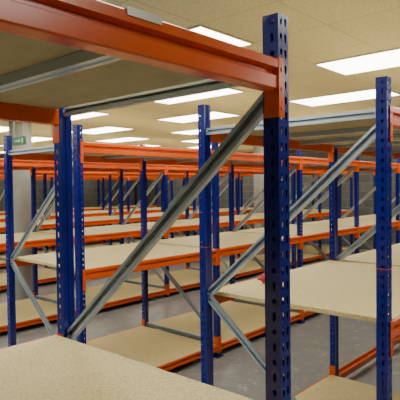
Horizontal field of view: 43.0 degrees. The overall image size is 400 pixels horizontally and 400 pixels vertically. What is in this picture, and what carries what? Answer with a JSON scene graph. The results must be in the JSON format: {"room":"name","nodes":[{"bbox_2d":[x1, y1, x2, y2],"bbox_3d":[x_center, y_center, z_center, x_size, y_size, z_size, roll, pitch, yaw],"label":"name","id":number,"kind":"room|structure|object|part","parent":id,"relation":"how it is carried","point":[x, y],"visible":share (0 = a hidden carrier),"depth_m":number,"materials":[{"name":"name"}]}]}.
{"room":"warehouse storage room","nodes":[
{"label":"warehouse storage room","id":0,"kind":"room"},
{"bbox_2d":[0,155,134,233],"bbox_3d":[-8.211,0.080,13.749,0.150,2.820,16.800,1,2,42],"label":"wall","id":1,"kind":"structure","parent":0,"point":[90,186],"depth_m":18.40,"materials":[{"name":"concrete"}]},
{"bbox_2d":[0,0,399,154],"bbox_3d":[-1.527,-1.305,7.743,17.800,0.100,16.800,1,2,42],"label":"ceiling","id":2,"kind":"structure","parent":0,"point":[319,31],"depth_m":3.99,"materials":[{"name":"tile"}]},
{"bbox_2d":[0,126,8,131],"bbox_3d":[-3.728,-1.256,9.076,1.196,0.012,0.596,1,2,42],"label":"recessed light","id":3,"kind":"object","parent":2,"relation":"in","point":[2,128],"visible":0.46,"depth_m":8.89,"materials":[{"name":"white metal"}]},
{"bbox_2d":[12,122,25,145],"bbox_3d":[-1.974,-0.893,5.517,0.260,0.594,0.027,1,2,42],"label":"sign","id":4,"kind":"object","parent":2,"relation":"hanging from","point":[21,140],"visible":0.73,"depth_m":5.49,"materials":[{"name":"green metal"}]},
{"bbox_3d":[-1.971,-0.641,5.523,0.260,0.090,0.024,1,2,42],"label":"sign panel","id":5,"kind":"part","parent":4,"relation":"part of","materials":[{"name":"green plastic"}]},
{"bbox_2d":[32,136,51,141],"bbox_3d":[-3.627,-1.308,10.993,1.196,0.012,0.596,1,2,42],"label":"recessed light","id":6,"kind":"object","parent":2,"relation":"in","point":[34,138],"visible":0.34,"depth_m":10.76,"materials":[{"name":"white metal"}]},
{"bbox_2d":[71,112,109,120],"bbox_3d":[-1.936,-1.236,7.480,1.196,0.012,0.596,1,2,42],"label":"recessed light","id":7,"kind":"object","parent":2,"relation":"in","point":[93,114],"visible":0.26,"depth_m":7.42,"materials":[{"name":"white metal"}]},
{"bbox_2d":[72,126,133,133],"bbox_3d":[-1.834,-1.288,9.398,1.196,0.012,0.596,1,2,42],"label":"recessed light","id":8,"kind":"object","parent":2,"relation":"in","point":[106,129],"visible":0.76,"depth_m":9.26,"materials":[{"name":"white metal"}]},
{"bbox_2d":[83,127,130,133],"bbox_3d":[-1.834,-1.288,9.398,1.172,0.010,0.572,1,2,42],"label":"diffuser","id":9,"kind":"object","parent":8,"relation":"attached to","point":[98,130],"depth_m":9.31,"materials":[{"name":"white plastic"}]},
{"bbox_2d":[96,137,149,142],"bbox_3d":[-1.733,-1.339,11.315,1.196,0.012,0.596,1,2,42],"label":"recessed light","id":10,"kind":"object","parent":2,"relation":"in","point":[124,139],"visible":1,"depth_m":11.22,"materials":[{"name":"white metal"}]},
{"bbox_2d":[156,113,197,122],"bbox_3d":[-0.168,-1.268,7.872,0.901,0.011,0.652,1,2,42],"label":"recessed light","id":11,"kind":"object","parent":2,"relation":"in","point":[194,117],"depth_m":7.89,"materials":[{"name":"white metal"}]},
{"bbox_2d":[170,129,197,134],"bbox_3d":[0.059,-1.319,9.719,1.196,0.012,0.596,1,2,42],"label":"recessed light","id":12,"kind":"object","parent":2,"relation":"in","point":[194,131],"visible":0.49,"depth_m":9.88,"materials":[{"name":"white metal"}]},
{"bbox_2d":[180,139,197,142],"bbox_3d":[0.160,-1.371,11.637,1.196,0.012,0.596,1,2,42],"label":"recessed light","id":13,"kind":"object","parent":2,"relation":"in","point":[194,140],"visible":0.41,"depth_m":11.85,"materials":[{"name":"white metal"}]},
{"bbox_2d":[155,88,244,103],"bbox_3d":[-0.143,-1.216,5.884,1.196,0.012,0.596,1,2,42],"label":"recessed light","id":14,"kind":"object","parent":2,"relation":"in","point":[230,90],"visible":0.41,"depth_m":5.96,"materials":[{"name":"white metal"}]},
{"bbox_2d":[186,24,253,46],"bbox_3d":[-0.245,-1.165,3.966,1.196,0.012,0.596,1,2,42],"label":"recessed light","id":15,"kind":"object","parent":2,"relation":"in","point":[202,29],"visible":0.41,"depth_m":3.57,"materials":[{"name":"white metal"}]},
{"bbox_2d":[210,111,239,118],"bbox_3d":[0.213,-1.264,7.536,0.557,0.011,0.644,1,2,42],"label":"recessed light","id":16,"kind":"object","parent":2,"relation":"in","point":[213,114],"depth_m":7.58,"materials":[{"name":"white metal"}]},
{"bbox_2d":[289,88,399,105],"bbox_3d":[1.750,-1.248,6.205,1.196,0.012,0.596,1,2,42],"label":"recessed light","id":17,"kind":"object","parent":2,"relation":"in","point":[365,94],"visible":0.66,"depth_m":6.20,"materials":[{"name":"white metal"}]},
{"bbox_2d":[314,47,399,74],"bbox_3d":[1.649,-1.197,4.288,1.196,0.012,0.596,1,2,42],"label":"recessed light","id":18,"kind":"object","parent":2,"relation":"in","point":[390,58],"visible":1,"depth_m":4.42,"materials":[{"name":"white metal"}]},
{"bbox_2d":[0,235,399,399],"bbox_3d":[-1.491,1.614,7.819,17.800,0.100,16.800,1,2,42],"label":"floor","id":19,"kind":"structure","parent":0,"point":[237,372],"depth_m":5.84,"materials":[{"name":"concrete"}]},
{"bbox_2d":[9,121,33,300],"bbox_3d":[-2.837,0.163,8.094,0.380,2.818,0.380,1,2,42],"label":"column","id":20,"kind":"structure","parent":19,"relation":"on","point":[22,181],"depth_m":7.95,"materials":[{"name":"paint"}]},
{"bbox_2d":[0,178,157,252],"bbox_3d":[-4.691,0.289,15.082,1.164,2.235,8.358,1,2,42],"label":"storage rack","id":21,"kind":"object","parent":19,"relation":"on","point":[97,179],"visible":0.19,"depth_m":16.77,"materials":[{"name":"orange metal"}]},
{"bbox_2d":[73,207,115,208],"bbox_3d":[-3.586,0.266,16.322,1.123,0.024,1.580,1,2,42],"label":"shelf board","id":22,"kind":"object","parent":21,"relation":"on","point":[82,207],"visible":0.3,"depth_m":16.50,"materials":[{"name":"beige wood"}]},
{"bbox_3d":[-3.445,0.216,17.306,0.052,2.235,0.058,1,2,42],"label":"upright post","id":23,"kind":"part","parent":21,"relation":"part of","materials":[{"name":"blue metal"}]},
{"bbox_2d":[105,205,155,206],"bbox_3d":[-2.483,0.220,17.561,1.123,0.024,1.580,1,2,42],"label":"shelf board","id":24,"kind":"object","parent":21,"relation":"on","point":[123,205],"visible":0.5,"depth_m":17.55,"materials":[{"name":"beige wood"}]},
{"bbox_3d":[-2.341,0.170,18.545,0.052,2.235,0.058,1,2,42],"label":"upright post","id":25,"kind":"part","parent":21,"relation":"part of","materials":[{"name":"blue metal"}]},
{"bbox_3d":[-1.521,0.179,17.814,0.052,2.235,0.058,1,2,42],"label":"upright post","id":26,"kind":"part","parent":21,"relation":"part of","materials":[{"name":"blue metal"}]},
{"bbox_2d":[0,175,196,266],"bbox_3d":[-2.891,0.309,13.479,1.164,2.235,8.358,1,2,42],"label":"storage rack","id":27,"kind":"object","parent":19,"relation":"on","point":[51,177],"visible":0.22,"depth_m":13.87,"materials":[{"name":"metal"}]},
{"bbox_2d":[0,251,55,260],"bbox_3d":[-3.982,1.357,12.267,1.123,0.024,1.580,1,2,42],"label":"shelf board","id":28,"kind":"object","parent":27,"relation":"on","point":[48,251],"visible":0.24,"depth_m":12.68,"materials":[{"name":"beige wood"}]},
{"bbox_3d":[-3.853,0.328,13.225,0.052,2.235,0.058,1,2,42],"label":"upright post","id":29,"kind":"part","parent":27,"relation":"part of","materials":[{"name":"blue metal"}]},
{"bbox_2d":[74,245,108,249],"bbox_3d":[-2.878,1.311,13.506,1.123,0.024,1.580,1,2,42],"label":"shelf board","id":30,"kind":"object","parent":27,"relation":"on","point":[96,245],"visible":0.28,"depth_m":14.04,"materials":[{"name":"beige wood"}]},
{"bbox_2d":[73,210,124,213],"bbox_3d":[-2.890,0.332,13.480,1.123,0.024,1.580,1,2,42],"label":"shelf board","id":31,"kind":"object","parent":27,"relation":"on","point":[98,211],"visible":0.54,"depth_m":13.61,"materials":[{"name":"beige wood"}]},
{"bbox_3d":[-2.749,0.282,14.464,0.052,2.235,0.058,1,2,42],"label":"upright post","id":32,"kind":"part","parent":27,"relation":"part of","materials":[{"name":"blue metal"}]},
{"bbox_3d":[-1.929,0.291,13.734,0.052,2.235,0.058,1,2,42],"label":"upright post","id":33,"kind":"part","parent":27,"relation":"part of","materials":[{"name":"blue metal"}]},
{"bbox_2d":[107,208,160,210],"bbox_3d":[-1.787,0.286,14.719,1.123,0.024,1.580,1,2,42],"label":"shelf board","id":34,"kind":"object","parent":27,"relation":"on","point":[137,209],"visible":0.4,"depth_m":14.67,"materials":[{"name":"beige wood"}]},
{"bbox_3d":[-0.825,0.245,14.973,0.052,2.235,0.058,1,2,42],"label":"upright post","id":35,"kind":"part","parent":27,"relation":"part of","materials":[{"name":"blue metal"}]},
{"bbox_3d":[-0.541,0.190,16.942,0.052,2.235,0.058,1,2,42],"label":"upright post","id":36,"kind":"part","parent":27,"relation":"part of","materials":[{"name":"blue metal"}]},
{"bbox_2d":[0,170,253,289],"bbox_3d":[-1.091,0.329,11.877,1.164,2.235,8.358,1,2,42],"label":"storage rack","id":37,"kind":"object","parent":19,"relation":"on","point":[44,173],"visible":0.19,"depth_m":11.16,"materials":[{"name":"metal"}]},
{"bbox_2d":[0,220,54,226],"bbox_3d":[-3.298,0.444,9.399,1.123,0.024,1.580,1,2,42],"label":"shelf board","id":38,"kind":"object","parent":37,"relation":"on","point":[2,224],"visible":0.1,"depth_m":9.52,"materials":[{"name":"beige wood"}]},
{"bbox_2d":[0,268,74,285],"bbox_3d":[-3.286,1.423,9.425,1.123,0.024,1.580,1,2,42],"label":"shelf board","id":39,"kind":"object","parent":37,"relation":"on","point":[43,273],"visible":0.41,"depth_m":9.51,"materials":[{"name":"beige wood"}]},
{"bbox_3d":[-3.157,0.393,10.383,0.052,2.235,0.058,1,2,42],"label":"upright post","id":40,"kind":"part","parent":37,"relation":"part of","materials":[{"name":"blue metal"}]},
{"bbox_2d":[49,216,139,221],"bbox_3d":[-2.195,0.398,10.638,1.123,0.024,1.580,1,2,42],"label":"shelf board","id":41,"kind":"object","parent":37,"relation":"on","point":[96,218],"visible":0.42,"depth_m":10.61,"materials":[{"name":"beige wood"}]},
{"bbox_3d":[-2.053,0.347,11.622,0.052,2.235,0.058,1,2,42],"label":"upright post","id":42,"kind":"part","parent":37,"relation":"part of","materials":[{"name":"blue metal"}]},
{"bbox_2d":[113,212,191,216],"bbox_3d":[-1.091,0.352,11.877,1.123,0.024,1.580,1,2,42],"label":"shelf board","id":43,"kind":"object","parent":37,"relation":"on","point":[159,213],"visible":0.36,"depth_m":11.66,"materials":[{"name":"beige wood"}]},
{"bbox_3d":[-0.949,0.301,12.861,0.052,2.235,0.058,1,2,42],"label":"upright post","id":44,"kind":"part","parent":37,"relation":"part of","materials":[{"name":"blue metal"}]},
{"bbox_3d":[-0.129,0.311,12.131,0.052,2.235,0.058,1,2,42],"label":"upright post","id":45,"kind":"part","parent":37,"relation":"part of","materials":[{"name":"blue metal"}]},
{"bbox_2d":[183,210,234,212],"bbox_3d":[0.013,0.306,13.116,1.123,0.024,1.580,1,2,42],"label":"shelf board","id":46,"kind":"object","parent":37,"relation":"on","point":[191,211],"visible":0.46,"depth_m":13.11,"materials":[{"name":"beige wood"}]},
{"bbox_2d":[211,207,252,210],"bbox_3d":[1.117,0.260,14.355,1.123,0.024,1.580,1,2,42],"label":"shelf board","id":47,"kind":"object","parent":37,"relation":"on","point":[241,208],"visible":0.26,"depth_m":14.42,"materials":[{"name":"beige wood"}]},
{"bbox_3d":[0.975,0.265,13.370,0.052,2.235,0.058,1,2,42],"label":"upright post","id":48,"kind":"part","parent":37,"relation":"part of","materials":[{"name":"blue metal"}]},
{"bbox_3d":[1.258,0.210,15.339,0.052,2.235,0.058,1,2,42],"label":"upright post","id":49,"kind":"part","parent":37,"relation":"part of","materials":[{"name":"blue metal"}]},
{"bbox_2d":[0,0,290,399],"bbox_3d":[-0.729,0.606,1.250,1.190,2.240,1.760,1,2,42],"label":"storage rack","id":50,"kind":"object","parent":19,"relation":"on","point":[104,32],"visible":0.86,"depth_m":1.47,"materials":[{"name":"metal"}]},
{"bbox_3d":[-0.589,0.575,2.235,0.052,2.235,0.058,1,2,42],"label":"upright post","id":51,"kind":"part","parent":50,"relation":"part of","materials":[{"name":"blue metal"}]},
{"bbox_2d":[0,31,206,108],"bbox_3d":[-0.741,-0.374,1.225,1.123,0.024,1.580,1,2,42],"label":"shelf board","id":52,"kind":"object","parent":50,"relation":"on","point":[123,77],"visible":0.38,"depth_m":1.58,"materials":[{"name":"beige wood"}]},
{"bbox_2d":[0,335,252,399],"bbox_3d":[-0.728,0.626,1.251,1.123,0.024,1.580,1,2,42],"label":"shelf board","id":53,"kind":"object","parent":50,"relation":"on","point":[56,367],"visible":1,"depth_m":1.70,"materials":[{"name":"beige wood"}]},
{"bbox_2d":[123,6,161,24],"bbox_3d":[-0.120,-0.383,1.062,0.017,0.017,0.096,1,2,41],"label":"label holder","id":54,"kind":"object","parent":50,"relation":"attached to","point":[131,11],"visible":1,"depth_m":1.05,"materials":[{"name":"silver metal"}]},
{"bbox_3d":[0.233,0.585,1.506,0.052,2.235,0.058,1,2,42],"label":"upright post","id":55,"kind":"part","parent":50,"relation":"part of","materials":[{"name":"blue metal"}]},
{"bbox_2d":[0,158,352,331],"bbox_3d":[0.157,0.372,9.655,1.164,2.235,10.018,1,2,42],"label":"storage rack","id":56,"kind":"object","parent":19,"relation":"on","point":[32,165],"visible":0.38,"depth_m":8.14,"materials":[{"name":"orange metal"}]},
{"bbox_2d":[0,232,58,242],"bbox_3d":[-2.602,0.510,6.558,1.123,0.024,1.580,1,2,42],"label":"shelf board","id":57,"kind":"object","parent":56,"relation":"on","point":[34,235],"visible":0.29,"depth_m":6.76,"materials":[{"name":"beige wood"}]},
{"bbox_3d":[-2.461,0.459,7.542,0.052,2.235,0.058,1,2,42],"label":"upright post","id":58,"kind":"part","parent":56,"relation":"part of","materials":[{"name":"blue metal"}]},
{"bbox_2d":[0,298,75,325],"bbox_3d":[-2.590,1.489,6.583,1.123,0.024,1.580,1,2,42],"label":"shelf board","id":59,"kind":"object","parent":56,"relation":"on","point":[25,310],"visible":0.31,"depth_m":6.75,"materials":[{"name":"beige wood"}]},
{"bbox_2d":[38,225,151,235],"bbox_3d":[-1.498,0.464,7.797,1.123,0.024,1.580,1,2,42],"label":"shelf board","id":60,"kind":"object","parent":56,"relation":"on","point":[111,228],"visible":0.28,"depth_m":7.73,"materials":[{"name":"beige wood"}]},
{"bbox_2d":[43,282,165,306],"bbox_3d":[-1.486,1.443,7.822,1.123,0.024,1.580,1,2,42],"label":"shelf board","id":61,"kind":"object","parent":56,"relation":"on","point":[126,290],"visible":0.46,"depth_m":7.87,"materials":[{"name":"beige wood"}]},
{"bbox_3d":[-1.357,0.413,8.781,0.052,2.235,0.058,1,2,42],"label":"upright post","id":62,"kind":"part","parent":56,"relation":"part of","materials":[{"name":"blue metal"}]},
{"bbox_3d":[-0.537,0.422,8.050,0.052,2.235,0.058,1,2,42],"label":"upright post","id":63,"kind":"part","parent":56,"relation":"part of","materials":[{"name":"blue metal"}]},
{"bbox_2d":[127,269,221,288],"bbox_3d":[-0.383,1.397,9.061,1.123,0.024,1.580,1,2,42],"label":"shelf board","id":64,"kind":"object","parent":56,"relation":"on","point":[183,277],"visible":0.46,"depth_m":9.00,"materials":[{"name":"beige wood"}]},
{"bbox_2d":[125,219,228,226],"bbox_3d":[-0.395,0.418,9.036,1.123,0.024,1.580,1,2,42],"label":"shelf board","id":65,"kind":"object","parent":56,"relation":"on","point":[184,222],"visible":0.32,"depth_m":8.87,"materials":[{"name":"beige wood"}]},
{"bbox_3d":[-0.253,0.367,10.020,0.052,2.235,0.058,1,2,42],"label":"upright post","id":66,"kind":"part","parent":56,"relation":"part of","materials":[{"name":"blue metal"}]},
{"bbox_2d":[190,215,263,220],"bbox_3d":[0.709,0.372,10.275,1.123,0.024,1.580,1,2,42],"label":"shelf board","id":67,"kind":"object","parent":56,"relation":"on","point":[236,217],"visible":0.34,"depth_m":10.20,"materials":[{"name":"beige wood"}]},
{"bbox_2d":[191,259,264,273],"bbox_3d":[0.721,1.351,10.300,1.123,0.024,1.580,1,2,42],"label":"shelf board","id":68,"kind":"object","parent":56,"relation":"on","point":[251,265],"visible":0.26,"depth_m":10.18,"materials":[{"name":"beige wood"}]},
{"bbox_3d":[0.851,0.322,11.259,0.052,2.235,0.058,1,2,42],"label":"upright post","id":69,"kind":"part","parent":56,"relation":"part of","materials":[{"name":"blue metal"}]},
{"bbox_2d":[244,212,313,215],"bbox_3d":[1.813,0.326,11.514,1.123,0.024,1.580,1,2,42],"label":"shelf board","id":70,"kind":"object","parent":56,"relation":"on","point":[256,214],"visible":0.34,"depth_m":11.37,"materials":[{"name":"beige wood"}]},
{"bbox_2d":[252,253,318,261],"bbox_3d":[1.825,1.305,11.539,1.123,0.024,1.580,1,2,42],"label":"shelf board","id":71,"kind":"object","parent":56,"relation":"on","point":[261,257],"visible":0.24,"depth_m":11.58,"materials":[{"name":"beige wood"}]},
{"bbox_3d":[3.058,0.230,13.737,0.052,2.235,0.058,1,2,42],"label":"upright post","id":72,"kind":"part","parent":56,"relation":"part of","materials":[{"name":"blue metal"}]},
{"bbox_2d":[290,245,346,254],"bbox_3d":[2.929,1.260,12.778,1.123,0.024,1.580,1,2,42],"label":"shelf board","id":73,"kind":"object","parent":56,"relation":"on","point":[325,249],"visible":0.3,"depth_m":12.80,"materials":[{"name":"beige wood"}]},
{"bbox_3d":[2.775,0.285,11.767,0.052,2.235,0.058,1,2,42],"label":"upright post","id":74,"kind":"part","parent":56,"relation":"part of","materials":[{"name":"blue metal"}]},
{"bbox_2d":[303,209,344,212],"bbox_3d":[2.917,0.280,12.753,1.123,0.024,1.580,1,2,42],"label":"shelf board","id":75,"kind":"object","parent":56,"relation":"on","point":[305,210],"visible":0.26,"depth_m":12.77,"materials":[{"name":"beige wood"}]},
{"bbox_3d":[3.878,0.239,13.006,0.052,2.235,0.058,1,2,42],"label":"upright post","id":76,"kind":"part","parent":56,"relation":"part of","materials":[{"name":"blue metal"}]},
{"bbox_2d":[3,124,399,370],"bbox_3d":[1.963,0.395,8.059,1.190,2.240,10.060,1,2,42],"label":"storage rack","id":77,"kind":"object","parent":19,"relation":"on","point":[82,151],"visible":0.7,"depth_m":5.21,"materials":[{"name":"orange metal"}]},
{"bbox_3d":[-1.758,0.525,4.707,0.052,2.235,0.058,1,2,42],"label":"upright post","id":78,"kind":"part","parent":77,"relation":"part of","materials":[{"name":"blue metal"}]},
{"bbox_3d":[-0.938,0.534,3.977,0.052,2.235,0.058,1,2,42],"label":"upright post","id":79,"kind":"part","parent":77,"relation":"part of","materials":[{"name":"blue metal"}]},
{"bbox_2d":[15,142,195,157],"bbox_3d":[-0.808,-0.470,4.936,1.123,0.024,1.580,1,2,42],"label":"shelf board","id":80,"kind":"object","parent":77,"relation":"on","point":[48,152],"visible":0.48,"depth_m":4.78,"materials":[{"name":"beige wood"}]},
{"bbox_2d":[15,242,213,269],"bbox_3d":[-0.796,0.529,4.962,1.123,0.024,1.580,1,2,42],"label":"shelf board","id":81,"kind":"object","parent":77,"relation":"on","point":[96,257],"visible":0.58,"depth_m":4.83,"materials":[{"name":"beige wood"}]},
{"bbox_3d":[-0.654,0.479,5.947,0.052,2.235,0.058,1,2,42],"label":"upright post","id":82,"kind":"part","parent":77,"relation":"part of","materials":[{"name":"blue metal"}]},
{"bbox_2d":[84,326,215,366],"bbox_3d":[-0.784,1.509,4.988,1.123,0.024,1.580,1,2,42],"label":"shelf board","id":83,"kind":"object","parent":77,"relation":"on","point":[153,347],"visible":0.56,"depth_m":5.21,"materials":[{"name":"beige wood"}]},
{"bbox_3d":[0.166,0.488,5.216,0.052,2.235,0.058,1,2,42],"label":"upright post","id":84,"kind":"part","parent":77,"relation":"part of","materials":[{"name":"blue metal"}]},
{"bbox_2d":[153,301,298,342],"bbox_3d":[0.320,1.463,6.227,1.123,0.024,1.580,1,2,42],"label":"shelf board","id":85,"kind":"object","parent":77,"relation":"on","point":[248,317],"visible":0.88,"depth_m":6.15,"materials":[{"name":"beige wood"}]},
{"bbox_2d":[157,232,296,247],"bbox_3d":[0.308,0.483,6.201,1.123,0.024,1.580,1,2,42],"label":"shelf board","id":86,"kind":"object","parent":77,"relation":"on","point":[227,239],"visible":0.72,"depth_m":6.05,"materials":[{"name":"beige wood"}]},
{"bbox_3d":[0.450,0.433,7.186,0.052,2.235,0.058,1,2,42],"label":"upright post","id":87,"kind":"part","parent":77,"relation":"part of","materials":[{"name":"blue metal"}]},
{"bbox_3d":[1.553,0.387,8.425,0.052,2.235,0.058,1,2,42],"label":"upright post","id":88,"kind":"part","parent":77,"relation":"part of","materials":[{"name":"blue metal"}]},
{"bbox_2d":[236,224,354,235],"bbox_3d":[1.412,0.437,7.440,1.123,0.024,1.580,1,2,42],"label":"shelf board","id":89,"kind":"object","parent":77,"relation":"on","point":[307,229],"visible":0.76,"depth_m":7.31,"materials":[{"name":"beige wood"}]},
{"bbox_3d":[1.270,0.442,6.455,0.052,2.235,0.058,1,2,42],"label":"upright post","id":90,"kind":"part","parent":77,"relation":"part of","materials":[{"name":"blue metal"}]},
{"bbox_3d":[2.657,0.341,9.664,0.052,2.235,0.058,1,2,42],"label":"upright post","id":91,"kind":"part","parent":77,"relation":"part of","materials":[{"name":"blue metal"}]},
{"bbox_2d":[303,219,393,226],"bbox_3d":[2.515,0.392,8.679,1.123,0.024,1.580,1,2,42],"label":"shelf board","id":92,"kind":"object","parent":77,"relation":"on","point":[341,222],"visible":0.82,"depth_m":8.54,"materials":[{"name":"beige wood"}]},
{"bbox_3d":[2.373,0.396,7.694,0.052,2.235,0.058,1,2,42],"label":"upright post","id":93,"kind":"part","parent":77,"relation":"part of","materials":[{"name":"blue metal"}]},
{"bbox_2d":[344,214,395,220],"bbox_3d":[3.619,0.346,9.918,1.123,0.024,1.580,1,2,42],"label":"shelf board","id":94,"kind":"object","parent":77,"relation":"on","point":[365,217],"visible":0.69,"depth_m":9.83,"materials":[{"name":"beige wood"}]},
{"bbox_3d":[3.761,0.295,10.902,0.052,2.235,0.058,1,2,42],"label":"upright post","id":95,"kind":"part","parent":77,"relation":"part of","materials":[{"name":"blue metal"}]},
{"bbox_3d":[3.477,0.350,8.933,0.052,2.235,0.058,1,2,42],"label":"upright post","id":96,"kind":"part","parent":77,"relation":"part of","materials":[{"name":"blue metal"}]},
{"bbox_2d":[253,146,263,254],"bbox_3d":[1.551,-0.020,13.020,0.380,2.818,0.380,1,2,42],"label":"column","id":97,"kind":"structure","parent":19,"relation":"on","point":[258,178],"depth_m":12.87,"materials":[{"name":"paint"}]},
{"bbox_2d":[198,76,399,399],"bbox_3d":[2.103,0.484,4.589,1.190,2.240,5.080,1,2,42],"label":"storage rack","id":98,"kind":"object","parent":19,"relation":"on","point":[387,116],"visible":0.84,"depth_m":2.95,"materials":[{"name":"blue metal"}]},
{"bbox_3d":[0.037,0.545,3.095,0.052,2.235,0.058,1,2,42],"label":"upright post","id":99,"kind":"part","parent":98,"relation":"part of","materials":[{"name":"blue metal"}]},
{"bbox_2d":[211,108,399,144],"bbox_3d":[0.987,-0.450,3.324,1.123,0.024,1.580,1,2,42],"label":"shelf board","id":100,"kind":"object","parent":98,"relation":"on","point":[365,122],"visible":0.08,"depth_m":3.02,"materials":[{"name":"beige wood"}]},
{"bbox_2d":[214,260,399,322],"bbox_3d":[1.000,0.550,3.350,1.123,0.024,1.580,1,2,42],"label":"shelf board","id":101,"kind":"object","parent":98,"relation":"on","point":[337,288],"visible":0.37,"depth_m":3.09,"materials":[{"name":"beige wood"}]},
{"bbox_2d":[257,273,264,283],"bbox_3d":[0.429,0.509,3.296,0.121,0.072,0.074,0,2,13],"label":"cloth","id":102,"kind":"object","parent":101,"relation":"on","point":[262,278],"visible":0.3,"depth_m":3.29,"materials":[{"name":"red fabric"}]},
{"bbox_3d":[1.141,0.499,4.334,0.052,2.235,0.058,1,2,42],"label":"upright post","id":103,"kind":"part","parent":98,"relation":"part of","materials":[{"name":"blue metal"}]},
{"bbox_2d":[294,375,399,399],"bbox_3d":[1.011,1.529,3.376,1.123,0.024,1.580,1,2,42],"label":"shelf board","id":104,"kind":"object","parent":98,"relation":"on","point":[332,387],"visible":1,"depth_m":3.98,"materials":[{"name":"beige wood"}]},
{"bbox_2d":[342,243,399,266],"bbox_3d":[2.103,0.504,4.589,1.123,0.024,1.580,1,2,42],"label":"shelf board","id":105,"kind":"object","parent":98,"relation":"on","point":[368,257],"visible":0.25,"depth_m":4.45,"materials":[{"name":"beige wood"}]},
{"bbox_3d":[0.857,0.554,2.365,0.052,2.235,0.058,1,2,42],"label":"upright post","id":106,"kind":"part","parent":98,"relation":"part of","materials":[{"name":"blue metal"}]},
{"bbox_2d":[134,150,395,249],"bbox_3d":[4.126,-0.080,14.107,17.800,2.820,0.150,1,2,42],"label":"wall","id":107,"kind":"structure","parent":0,"point":[366,207],"depth_m":14.72,"materials":[{"name":"concrete"}]}
]}

